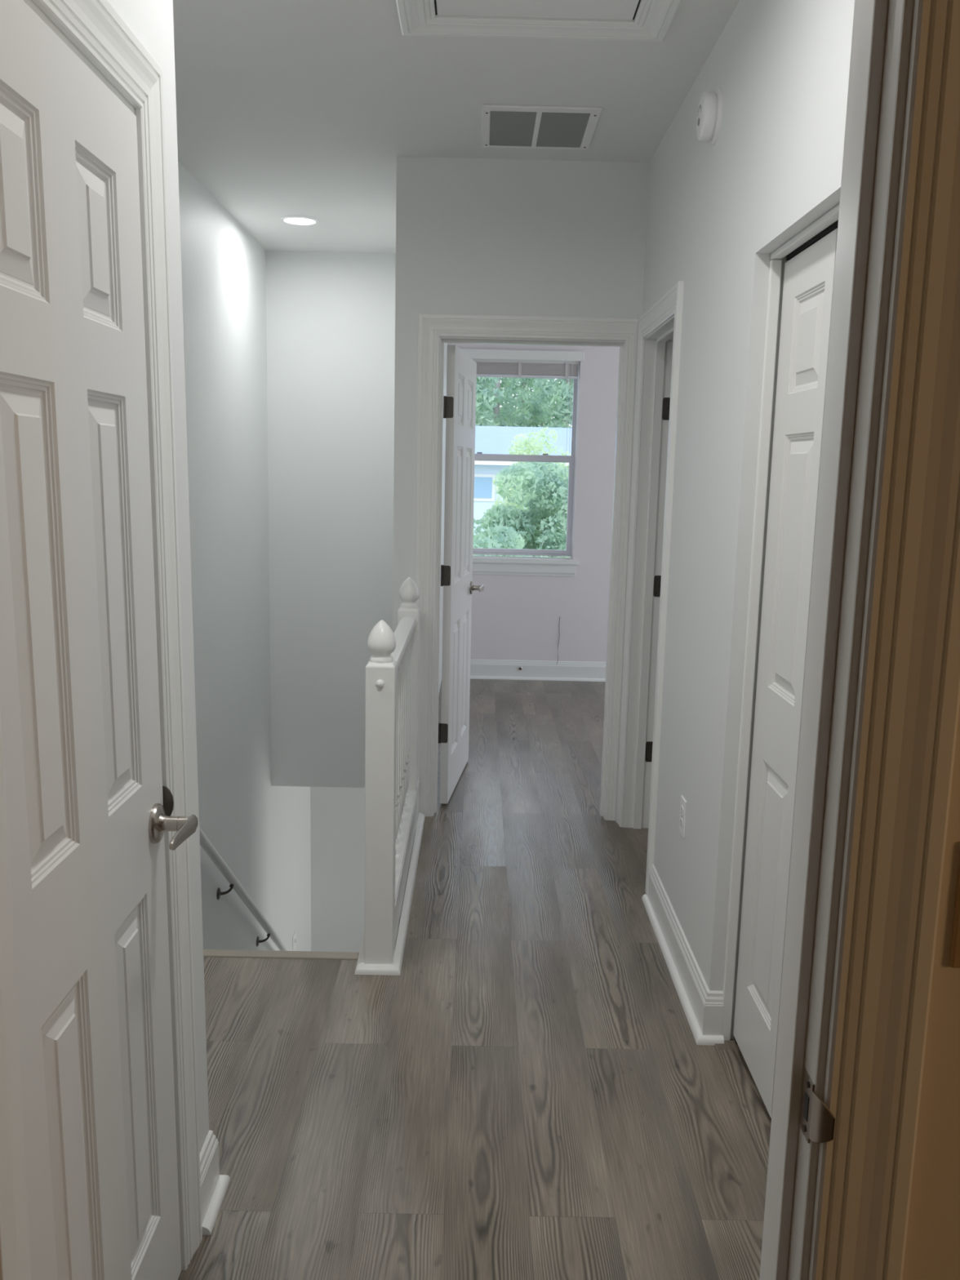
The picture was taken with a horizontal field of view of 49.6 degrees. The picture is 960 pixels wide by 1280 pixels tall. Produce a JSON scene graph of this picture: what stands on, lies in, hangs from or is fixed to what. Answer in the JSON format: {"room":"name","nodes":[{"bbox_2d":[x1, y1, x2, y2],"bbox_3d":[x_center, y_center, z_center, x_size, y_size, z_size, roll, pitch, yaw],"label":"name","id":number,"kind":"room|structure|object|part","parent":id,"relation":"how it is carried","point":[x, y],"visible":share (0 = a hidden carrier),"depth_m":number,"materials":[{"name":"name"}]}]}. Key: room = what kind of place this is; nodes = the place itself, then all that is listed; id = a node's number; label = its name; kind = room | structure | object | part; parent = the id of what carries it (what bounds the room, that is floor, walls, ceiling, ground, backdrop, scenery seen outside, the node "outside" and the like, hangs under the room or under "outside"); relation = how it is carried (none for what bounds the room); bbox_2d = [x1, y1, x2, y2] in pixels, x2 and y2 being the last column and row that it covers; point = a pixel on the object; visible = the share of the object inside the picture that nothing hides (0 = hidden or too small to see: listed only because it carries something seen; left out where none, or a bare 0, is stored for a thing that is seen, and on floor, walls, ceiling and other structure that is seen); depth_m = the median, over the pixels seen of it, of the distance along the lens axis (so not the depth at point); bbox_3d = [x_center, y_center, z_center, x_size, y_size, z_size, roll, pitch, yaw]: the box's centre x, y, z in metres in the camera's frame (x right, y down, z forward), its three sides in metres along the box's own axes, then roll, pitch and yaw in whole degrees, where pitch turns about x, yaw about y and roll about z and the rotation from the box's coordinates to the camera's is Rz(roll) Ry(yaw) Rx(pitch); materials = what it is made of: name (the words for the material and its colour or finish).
{"room":"upstairs hallway","nodes":[
{"label":"upstairs hallway","id":0,"kind":"room"},
{"bbox_2d":[107,0,208,1154],"bbox_3d":[-0.597,-0.098,1.434,0.114,2.740,1.100,1,9,0],"label":"wall","id":1,"kind":"structure","parent":0,"point":[152,22],"depth_m":1.86,"materials":[{"name":"paint"}]},
{"bbox_2d":[0,0,202,1279],"bbox_3d":[-0.567,0.205,1.455,0.188,2.138,0.882,1,9,0],"label":"door","id":2,"kind":"structure","parent":1,"relation":"in","point":[100,827],"depth_m":1.44,"materials":[{"name":"paint"}]},
{"bbox_3d":[-0.542,-0.508,1.176,0.035,0.220,0.160,1,9,0],"label":"panel","id":3,"kind":"part","parent":2,"relation":"part of","materials":[{"name":"paint"}]},
{"bbox_3d":[-0.553,-0.010,1.274,0.035,0.609,0.172,1,9,0],"label":"panel","id":4,"kind":"part","parent":2,"relation":"part of","materials":[{"name":"paint"}]},
{"bbox_3d":[-0.571,0.768,1.428,0.035,0.609,0.172,1,9,0],"label":"panel","id":5,"kind":"part","parent":2,"relation":"part of","materials":[{"name":"paint"}]},
{"bbox_3d":[-0.542,-0.551,1.435,0.035,0.220,0.160,1,9,0],"label":"panel","id":6,"kind":"part","parent":2,"relation":"part of","materials":[{"name":"paint"}]},
{"bbox_3d":[-0.554,-0.053,1.533,0.035,0.609,0.172,1,9,0],"label":"panel","id":7,"kind":"part","parent":2,"relation":"part of","materials":[{"name":"paint"}]},
{"bbox_3d":[-0.571,0.726,1.687,0.035,0.609,0.172,1,9,0],"label":"panel","id":8,"kind":"part","parent":2,"relation":"part of","materials":[{"name":"paint"}]},
{"bbox_3d":[-0.525,0.308,1.740,0.040,0.067,0.067,1,9,0],"label":"lever handle","id":9,"kind":"part","parent":2,"relation":"part of","materials":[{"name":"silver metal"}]},
{"bbox_3d":[-0.538,0.280,1.787,0.022,0.062,0.004,1,9,0],"label":"strike plate","id":10,"kind":"part","parent":2,"relation":"part of","materials":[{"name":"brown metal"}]},
{"bbox_3d":[-0.490,0.316,1.694,0.029,0.032,0.118,1,9,0],"label":"lever","id":11,"kind":"part","parent":2,"relation":"part of","materials":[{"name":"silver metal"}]},
{"bbox_2d":[177,161,311,951],"bbox_3d":[-1.367,0.882,4.600,0.124,5.740,6.850,1,9,0],"label":"wall","id":12,"kind":"structure","parent":0,"point":[260,830],"depth_m":5.39,"materials":[{"name":"paint"}]},
{"bbox_2d":[199,826,288,951],"bbox_3d":[-1.274,1.415,5.606,0.094,3.179,4.126,1,9,0],"label":"wall handrail","id":13,"kind":"object","parent":12,"relation":"attached to","point":[205,842],"visible":0.42,"depth_m":5.27,"materials":[{"name":"paint"}]},
{"bbox_2d":[292,930,296,951],"bbox_3d":[-1.338,2.186,7.507,0.016,0.130,0.120,1,9,0],"label":"switch","id":14,"kind":"object","parent":12,"relation":"attached to","point":[294,938],"visible":0.9,"depth_m":7.49,"materials":[{"name":"white plastic"}]},
{"bbox_2d":[203,949,359,959],"bbox_3d":[-0.841,0.997,3.261,0.921,0.034,0.046,1,9,0],"label":"trim","id":15,"kind":"structure","parent":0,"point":[206,953],"depth_m":3.25,"materials":[{"name":"wood"}]},
{"bbox_2d":[265,250,395,787],"bbox_3d":[-0.825,-0.670,6.344,0.910,3.224,0.122,1,9,0],"label":"wall","id":16,"kind":"structure","parent":0,"point":[331,316],"depth_m":6.25,"materials":[{"name":"paint"}]},
{"bbox_2d":[310,786,364,952],"bbox_3d":[0.382,2.228,5.863,3.690,2.750,5.040,1,9,0],"label":"wall","id":17,"kind":"structure","parent":0,"point":[337,814],"depth_m":8.22,"materials":[{"name":"paint"}]},
{"bbox_2d":[438,342,447,695],"bbox_3d":[-0.306,-0.837,5.941,0.116,2.740,2.957,1,9,0],"label":"wall","id":18,"kind":"structure","parent":0,"point":[445,344],"depth_m":7.08,"materials":[{"name":"paint"}]},
{"bbox_2d":[173,0,739,253],"bbox_3d":[0.526,-1.674,2.257,6.400,0.150,10.400,1,9,0],"label":"ceiling","id":19,"kind":"structure","parent":0,"point":[306,108],"depth_m":3.46,"materials":[{"name":"paint"}]},
{"bbox_2d":[280,215,319,225],"bbox_3d":[-0.912,-2.123,5.253,0.196,0.010,0.196,1,9,0],"label":"recessed light","id":20,"kind":"object","parent":19,"relation":"in","point":[291,220],"visible":1,"depth_m":5.24,"materials":[{"name":"white plastic"}]},
{"bbox_2d":[395,0,681,41],"bbox_3d":[0.150,-1.630,2.459,0.740,0.019,0.962,1,9,0],"label":"attic hatch","id":21,"kind":"object","parent":19,"relation":"attached to","point":[641,20],"visible":1,"depth_m":2.83,"materials":[{"name":"paint"}]},
{"bbox_3d":[0.150,-1.637,2.458,0.531,0.004,0.753,1,9,0],"label":"hatch panel","id":22,"kind":"part","parent":21,"relation":"part of","materials":[{"name":"paint"}]},
{"bbox_2d":[481,104,602,149],"bbox_3d":[0.211,-1.845,3.746,0.408,0.011,0.450,1,9,0],"label":"ceiling vent","id":23,"kind":"object","parent":19,"relation":"in","point":[522,126],"visible":1,"depth_m":3.72,"materials":[{"name":"white plastic"}]},
{"bbox_2d":[488,111,537,146],"bbox_3d":[0.116,-1.851,3.756,0.160,0.007,0.392,1,9,0],"label":"grille","id":24,"kind":"object","parent":23,"relation":"attached to","point":[506,128],"depth_m":3.75,"materials":[{"name":"grey metal"}]},
{"bbox_2d":[536,111,590,147],"bbox_3d":[0.297,-1.847,3.757,0.167,0.007,0.392,1,9,0],"label":"grille","id":25,"kind":"object","parent":23,"relation":"attached to","point":[553,129],"depth_m":3.74,"materials":[{"name":"grey metal"}]},
{"bbox_2d":[177,679,771,1279],"bbox_3d":[0.462,1.218,2.787,6.200,0.250,10.300,1,9,0],"label":"floor","id":26,"kind":"structure","parent":0,"point":[533,1095],"depth_m":2.62,"materials":[{"name":"grey wood"}]},
{"bbox_2d":[355,577,424,975],"bbox_3d":[-0.300,0.364,3.777,0.139,1.077,1.463,1,9,0],"label":"stair railing","id":27,"kind":"object","parent":26,"relation":"on","point":[394,824],"visible":1,"depth_m":3.15,"materials":[{"name":"paint"}]},
{"bbox_3d":[-0.300,0.533,3.134,0.086,0.955,0.086,1,9,0],"label":"newel post","id":28,"kind":"part","parent":27,"relation":"part of","materials":[{"name":"paint"}]},
{"bbox_3d":[-0.311,0.886,3.852,0.138,0.022,1.439,1,9,0],"label":"shoe moulding","id":29,"kind":"part","parent":27,"relation":"part of","materials":[{"name":"paint"}]},
{"bbox_3d":[-0.291,0.026,3.663,0.064,0.058,1.124,1,9,0],"label":"handrail","id":30,"kind":"part","parent":27,"relation":"part of","materials":[{"name":"paint"}]},
{"bbox_3d":[-0.301,0.335,4.328,0.086,0.955,0.086,1,9,0],"label":"newel post","id":31,"kind":"part","parent":27,"relation":"part of","materials":[{"name":"paint"}]},
{"bbox_2d":[392,156,649,632],"bbox_3d":[1.565,-0.545,4.432,3.856,2.740,0.120,1,9,0],"label":"wall","id":32,"kind":"structure","parent":0,"point":[474,236],"depth_m":4.20,"materials":[{"name":"paint"}]},
{"bbox_2d":[415,313,638,820],"bbox_3d":[0.173,-0.339,4.842,0.895,2.138,0.902,1,9,0],"label":"door","id":33,"kind":"structure","parent":32,"relation":"in","point":[458,407],"depth_m":4.45,"materials":[{"name":"paint"}]},
{"bbox_3d":[-0.131,0.213,4.844,0.035,0.609,0.205,2,9,6],"label":"panel","id":34,"kind":"part","parent":33,"relation":"part of","materials":[{"name":"paint"}]},
{"bbox_3d":[-0.113,-0.569,4.714,0.035,0.609,0.205,2,9,6],"label":"panel","id":35,"kind":"part","parent":33,"relation":"part of","materials":[{"name":"paint"}]},
{"bbox_3d":[-0.102,-1.070,4.631,0.035,0.220,0.205,2,9,6],"label":"panel","id":36,"kind":"part","parent":33,"relation":"part of","materials":[{"name":"paint"}]},
{"bbox_3d":[-0.092,0.161,5.165,0.035,0.609,0.205,2,9,6],"label":"panel","id":37,"kind":"part","parent":33,"relation":"part of","materials":[{"name":"paint"}]},
{"bbox_3d":[-0.074,-0.622,5.036,0.035,0.609,0.205,2,9,6],"label":"panel","id":38,"kind":"part","parent":33,"relation":"part of","materials":[{"name":"paint"}]},
{"bbox_3d":[-0.063,-1.122,4.953,0.035,0.220,0.205,2,9,6],"label":"panel","id":39,"kind":"part","parent":33,"relation":"part of","materials":[{"name":"paint"}]},
{"bbox_3d":[-0.028,-0.264,5.242,0.040,0.067,0.067,2,9,6],"label":"lever handle","id":40,"kind":"part","parent":33,"relation":"part of","materials":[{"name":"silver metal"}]},
{"bbox_3d":[-0.003,-0.255,5.194,0.029,0.032,0.118,3,10,10],"label":"lever","id":41,"kind":"part","parent":33,"relation":"part of","materials":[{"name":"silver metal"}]},
{"bbox_2d":[447,342,619,662],"bbox_3d":[1.612,-1.058,7.536,3.956,2.740,0.260,1,9,0],"label":"wall","id":42,"kind":"structure","parent":0,"point":[514,617],"depth_m":7.51,"materials":[{"name":"paint"}]},
{"bbox_2d":[472,379,579,576],"bbox_3d":[0.233,-1.245,7.489,0.997,1.534,0.289,1,9,0],"label":"window","id":43,"kind":"structure","parent":42,"relation":"in","point":[490,565],"depth_m":7.54,"materials":[{"name":"plastic"}]},
{"bbox_2d":[460,348,584,548],"bbox_3d":[0.224,-1.330,7.377,0.974,1.407,0.107,1,9,0],"label":"window blind","id":44,"kind":"object","parent":43,"relation":"attached to","point":[504,363],"visible":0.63,"depth_m":7.28,"materials":[{"name":"paint"}]},
{"bbox_3d":[0.244,-1.859,7.316,0.889,0.017,0.054,1,9,0],"label":"rail","id":45,"kind":"part","parent":44,"relation":"part of","materials":[{"name":"plastic"}]},
{"bbox_3d":[0.613,-1.342,7.369,0.004,1.210,0.002,1,9,0],"label":"cord","id":46,"kind":"part","parent":44,"relation":"part of","materials":[{"name":"white plastic"}]},
{"bbox_3d":[0.633,-1.282,7.379,0.004,1.330,0.002,1,9,0],"label":"cord","id":47,"kind":"part","parent":44,"relation":"part of","materials":[{"name":"white plastic"}]},
{"bbox_3d":[0.227,-0.998,7.619,0.887,0.717,0.030,1,9,0],"label":"sash","id":48,"kind":"part","parent":43,"relation":"part of","materials":[{"name":"glass"}]},
{"bbox_3d":[0.218,-0.583,7.560,0.997,0.034,0.214,1,9,0],"label":"sill","id":49,"kind":"part","parent":43,"relation":"part of","materials":[{"name":"paint"}]},
{"bbox_3d":[0.241,-1.651,7.546,0.887,0.695,0.030,1,9,0],"label":"sash","id":50,"kind":"part","parent":43,"relation":"part of","materials":[{"name":"plastic"}]},
{"bbox_2d":[470,658,606,681],"bbox_3d":[1.592,0.248,7.604,3.740,0.140,0.033,1,9,0],"label":"baseboard","id":51,"kind":"structure","parent":42,"relation":"attached to","point":[508,669],"depth_m":7.60,"materials":[{"name":"paint"}]},
{"bbox_3d":[1.591,0.309,7.606,3.740,0.019,0.018,1,9,0],"label":"shoe moulding","id":52,"kind":"part","parent":51,"relation":"part of","materials":[{"name":"paint"}]},
{"bbox_2d":[556,619,559,663],"bbox_3d":[0.571,0.004,7.566,0.011,0.351,0.027,6,10,26],"label":"loose cable","id":53,"kind":"object","parent":42,"relation":"attached to","point":[559,620],"visible":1,"depth_m":7.58,"materials":[{"name":"plastic"}]},
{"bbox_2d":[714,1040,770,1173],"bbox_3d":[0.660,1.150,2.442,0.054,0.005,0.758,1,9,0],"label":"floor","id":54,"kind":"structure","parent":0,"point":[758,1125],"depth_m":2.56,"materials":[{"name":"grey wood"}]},
{"bbox_2d":[642,0,854,1039],"bbox_3d":[0.706,-0.274,2.677,0.115,2.740,3.430,1,9,0],"label":"wall","id":55,"kind":"structure","parent":0,"point":[717,214],"depth_m":2.79,"materials":[{"name":"paint"}]},
{"bbox_2d":[615,280,684,896],"bbox_3d":[1.026,-0.178,3.985,0.808,2.138,0.866,1,9,0],"label":"door","id":56,"kind":"structure","parent":55,"relation":"in","point":[659,328],"depth_m":4.27,"materials":[{"name":"paint"}]},
{"bbox_2d":[641,863,724,1045],"bbox_3d":[0.623,0.945,3.262,0.074,0.140,0.963,1,9,0],"label":"baseboard","id":57,"kind":"structure","parent":55,"relation":"attached to","point":[703,1008],"depth_m":3.07,"materials":[{"name":"paint"}]},
{"bbox_2d":[679,795,686,837],"bbox_3d":[0.624,0.544,3.200,0.008,0.115,0.070,1,9,0],"label":"wall outlet","id":58,"kind":"object","parent":55,"relation":"attached to","point":[683,803],"visible":1,"depth_m":3.19,"materials":[{"name":"white plastic"}]},
{"bbox_2d":[680,817,682,827],"bbox_3d":[0.621,0.563,3.203,0.002,0.027,0.033,1,9,0],"label":"receptacle","id":59,"kind":"object","parent":58,"relation":"attached to","point":[681,818],"depth_m":3.20,"materials":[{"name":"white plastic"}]},
{"bbox_2d":[680,804,683,815],"bbox_3d":[0.622,0.524,3.197,0.002,0.027,0.033,1,9,0],"label":"receptacle","id":60,"kind":"object","parent":58,"relation":"attached to","point":[682,806],"depth_m":3.19,"materials":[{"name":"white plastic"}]},
{"bbox_2d":[696,87,722,145],"bbox_3d":[0.647,-1.489,2.952,0.052,0.148,0.148,1,9,0],"label":"smoke detector","id":61,"kind":"object","parent":55,"relation":"attached to","point":[709,113],"visible":1,"depth_m":2.91,"materials":[{"name":"white plastic"}]},
{"bbox_2d":[721,204,839,1118],"bbox_3d":[0.717,0.138,2.273,0.081,2.060,0.840,1,9,0],"label":"door","id":62,"kind":"structure","parent":55,"relation":"in","point":[811,255],"depth_m":2.48,"materials":[{"name":"paint"}]},
{"bbox_3d":[0.713,0.615,2.529,0.030,0.609,0.216,1,9,0],"label":"panel","id":63,"kind":"part","parent":62,"relation":"part of","materials":[{"name":"paint"}]},
{"bbox_3d":[0.730,-0.167,2.399,0.030,0.609,0.216,1,9,0],"label":"panel","id":64,"kind":"part","parent":62,"relation":"part of","materials":[{"name":"paint"}]},
{"bbox_3d":[0.742,-0.668,2.317,0.030,0.220,0.216,1,9,0],"label":"panel","id":65,"kind":"part","parent":62,"relation":"part of","materials":[{"name":"paint"}]},
{"bbox_2d":[902,705,959,1279],"bbox_3d":[0.446,0.010,0.924,6.100,2.740,0.120,1,9,0],"label":"wall","id":66,"kind":"structure","parent":0,"point":[932,1246],"depth_m":0.93,"materials":[{"name":"paint"}]},
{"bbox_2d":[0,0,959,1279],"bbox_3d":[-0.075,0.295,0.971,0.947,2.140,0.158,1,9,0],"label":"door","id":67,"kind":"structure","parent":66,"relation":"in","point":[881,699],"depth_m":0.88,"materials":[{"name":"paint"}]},
{"bbox_3d":[0.302,0.427,0.938,0.009,0.058,0.050,-1,10,-15],"label":"strike plate","id":68,"kind":"part","parent":67,"relation":"part of","materials":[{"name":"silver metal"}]},
{"bbox_3d":[-0.080,0.310,0.903,0.938,2.131,0.019,1,9,0],"label":"casing","id":69,"kind":"part","parent":67,"relation":"part of","materials":[{"name":"paint"}]},
{"bbox_2d":[949,865,959,968],"bbox_3d":[0.446,0.231,0.892,0.070,0.115,0.016,1,9,0],"label":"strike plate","id":70,"kind":"object","parent":66,"relation":"attached to","point":[954,962],"visible":1,"depth_m":0.90,"materials":[{"name":"brown metal"}]},
{"bbox_3d":[-0.963,-0.179,1.879,0.616,2.740,0.195,1,9,0],"label":"wall","id":71,"kind":"structure","parent":0,"visible":0},
{"bbox_2d":[200,1130,230,1235],"bbox_3d":[-0.909,1.097,2.135,0.748,0.140,0.172,1,9,0],"label":"baseboard","id":72,"kind":"structure","parent":71,"relation":"attached to","point":[214,1185],"depth_m":2.13,"materials":[{"name":"paint"}]},
{"bbox_3d":[-0.911,1.157,2.148,0.748,0.019,0.166,1,9,0],"label":"shoe moulding","id":73,"kind":"part","parent":72,"relation":"part of","materials":[{"name":"paint"}]},
{"label":"outside","id":74,"kind":"structure","parent":0,"visible":0},
{"label":"ground","id":75,"kind":"structure","parent":74,"visible":0},
{"bbox_2d":[475,377,504,426],"bbox_3d":[-0.630,-9.338,38.697,3.573,15.002,3.642,-4,11,-28],"label":"pine tree","id":76,"kind":"object","parent":75,"relation":"on","point":[483,386],"visible":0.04,"depth_m":37.98,"materials":[{"name":"green plant"}]},
{"bbox_2d":[472,524,524,556],"bbox_3d":[-0.486,0.631,10.881,1.704,4.427,1.506,-5,11,-33],"label":"bush","id":77,"kind":"object","parent":75,"relation":"on","point":[512,538],"visible":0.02,"depth_m":10.54,"materials":[{"name":"green plant"}]},
{"bbox_2d":[475,377,532,426],"bbox_3d":[0.671,-11.379,44.948,3.530,17.044,3.719,-6,12,-38],"label":"pine tree","id":78,"kind":"object","parent":75,"relation":"on","point":[506,407],"visible":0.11,"depth_m":44.60,"materials":[{"name":"green plant"}]},
{"bbox_2d":[472,453,569,557],"bbox_3d":[0.822,0.078,13.205,2.290,4.817,1.981,-3,10,-25],"label":"leafy tree","id":79,"kind":"object","parent":75,"relation":"on","point":[535,528],"visible":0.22,"depth_m":12.62,"materials":[{"name":"green plant"}]},
{"bbox_2d":[492,377,551,426],"bbox_3d":[2.073,-10.408,51.581,3.681,13.026,3.531,-4,11,-28],"label":"pine tree","id":80,"kind":"object","parent":75,"relation":"on","point":[538,415],"visible":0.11,"depth_m":50.91,"materials":[{"name":"green plant"}]},
{"bbox_2d":[472,426,572,541],"bbox_3d":[0.940,-2.785,27.738,31.000,5.720,8.760,1,9,0],"label":"neighbouring house","id":81,"kind":"structure","parent":75,"relation":"on","point":[488,439],"depth_m":24.29,"materials":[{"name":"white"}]},
{"bbox_3d":[-0.328,-3.488,23.697,1.200,0.470,0.018,1,9,0],"label":"pane","id":82,"kind":"part","parent":81,"relation":"part of","materials":[{"name":"blue glass"}]},
{"bbox_2d":[492,426,570,544],"bbox_3d":[0.998,-0.926,17.707,1.783,5.333,1.491,1,9,0],"label":"leafy tree","id":83,"kind":"object","parent":75,"relation":"on","point":[520,443],"visible":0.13,"depth_m":17.18,"materials":[{"name":"green plant"}]},
{"bbox_2d":[495,462,567,556],"bbox_3d":[1.070,-1.127,20.237,1.689,4.909,1.664,0,10,-10],"label":"leafy tree","id":84,"kind":"object","parent":75,"relation":"on","point":[560,463],"visible":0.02,"depth_m":19.82,"materials":[{"name":"green plant"}]},
{"bbox_3d":[1.150,-2.561,20.040,1.776,2.013,1.707,1,9,0],"label":"crown","id":85,"kind":"part","parent":84,"relation":"part of","materials":[{"name":"green plant"}]},
{"bbox_2d":[516,377,563,426],"bbox_3d":[3.462,-12.503,58.373,3.642,15.002,3.573,3,10,13],"label":"pine tree","id":86,"kind":"object","parent":75,"relation":"on","point":[550,418],"visible":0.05,"depth_m":57.73,"materials":[{"name":"green plant"}]},
{"bbox_2d":[532,377,573,427],"bbox_3d":[3.421,-8.392,39.581,3.531,13.026,3.681,7,11,32],"label":"leafy tree","id":87,"kind":"object","parent":75,"relation":"on","point":[561,392],"visible":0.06,"depth_m":38.78,"materials":[{"name":"green plant"}]}
]}

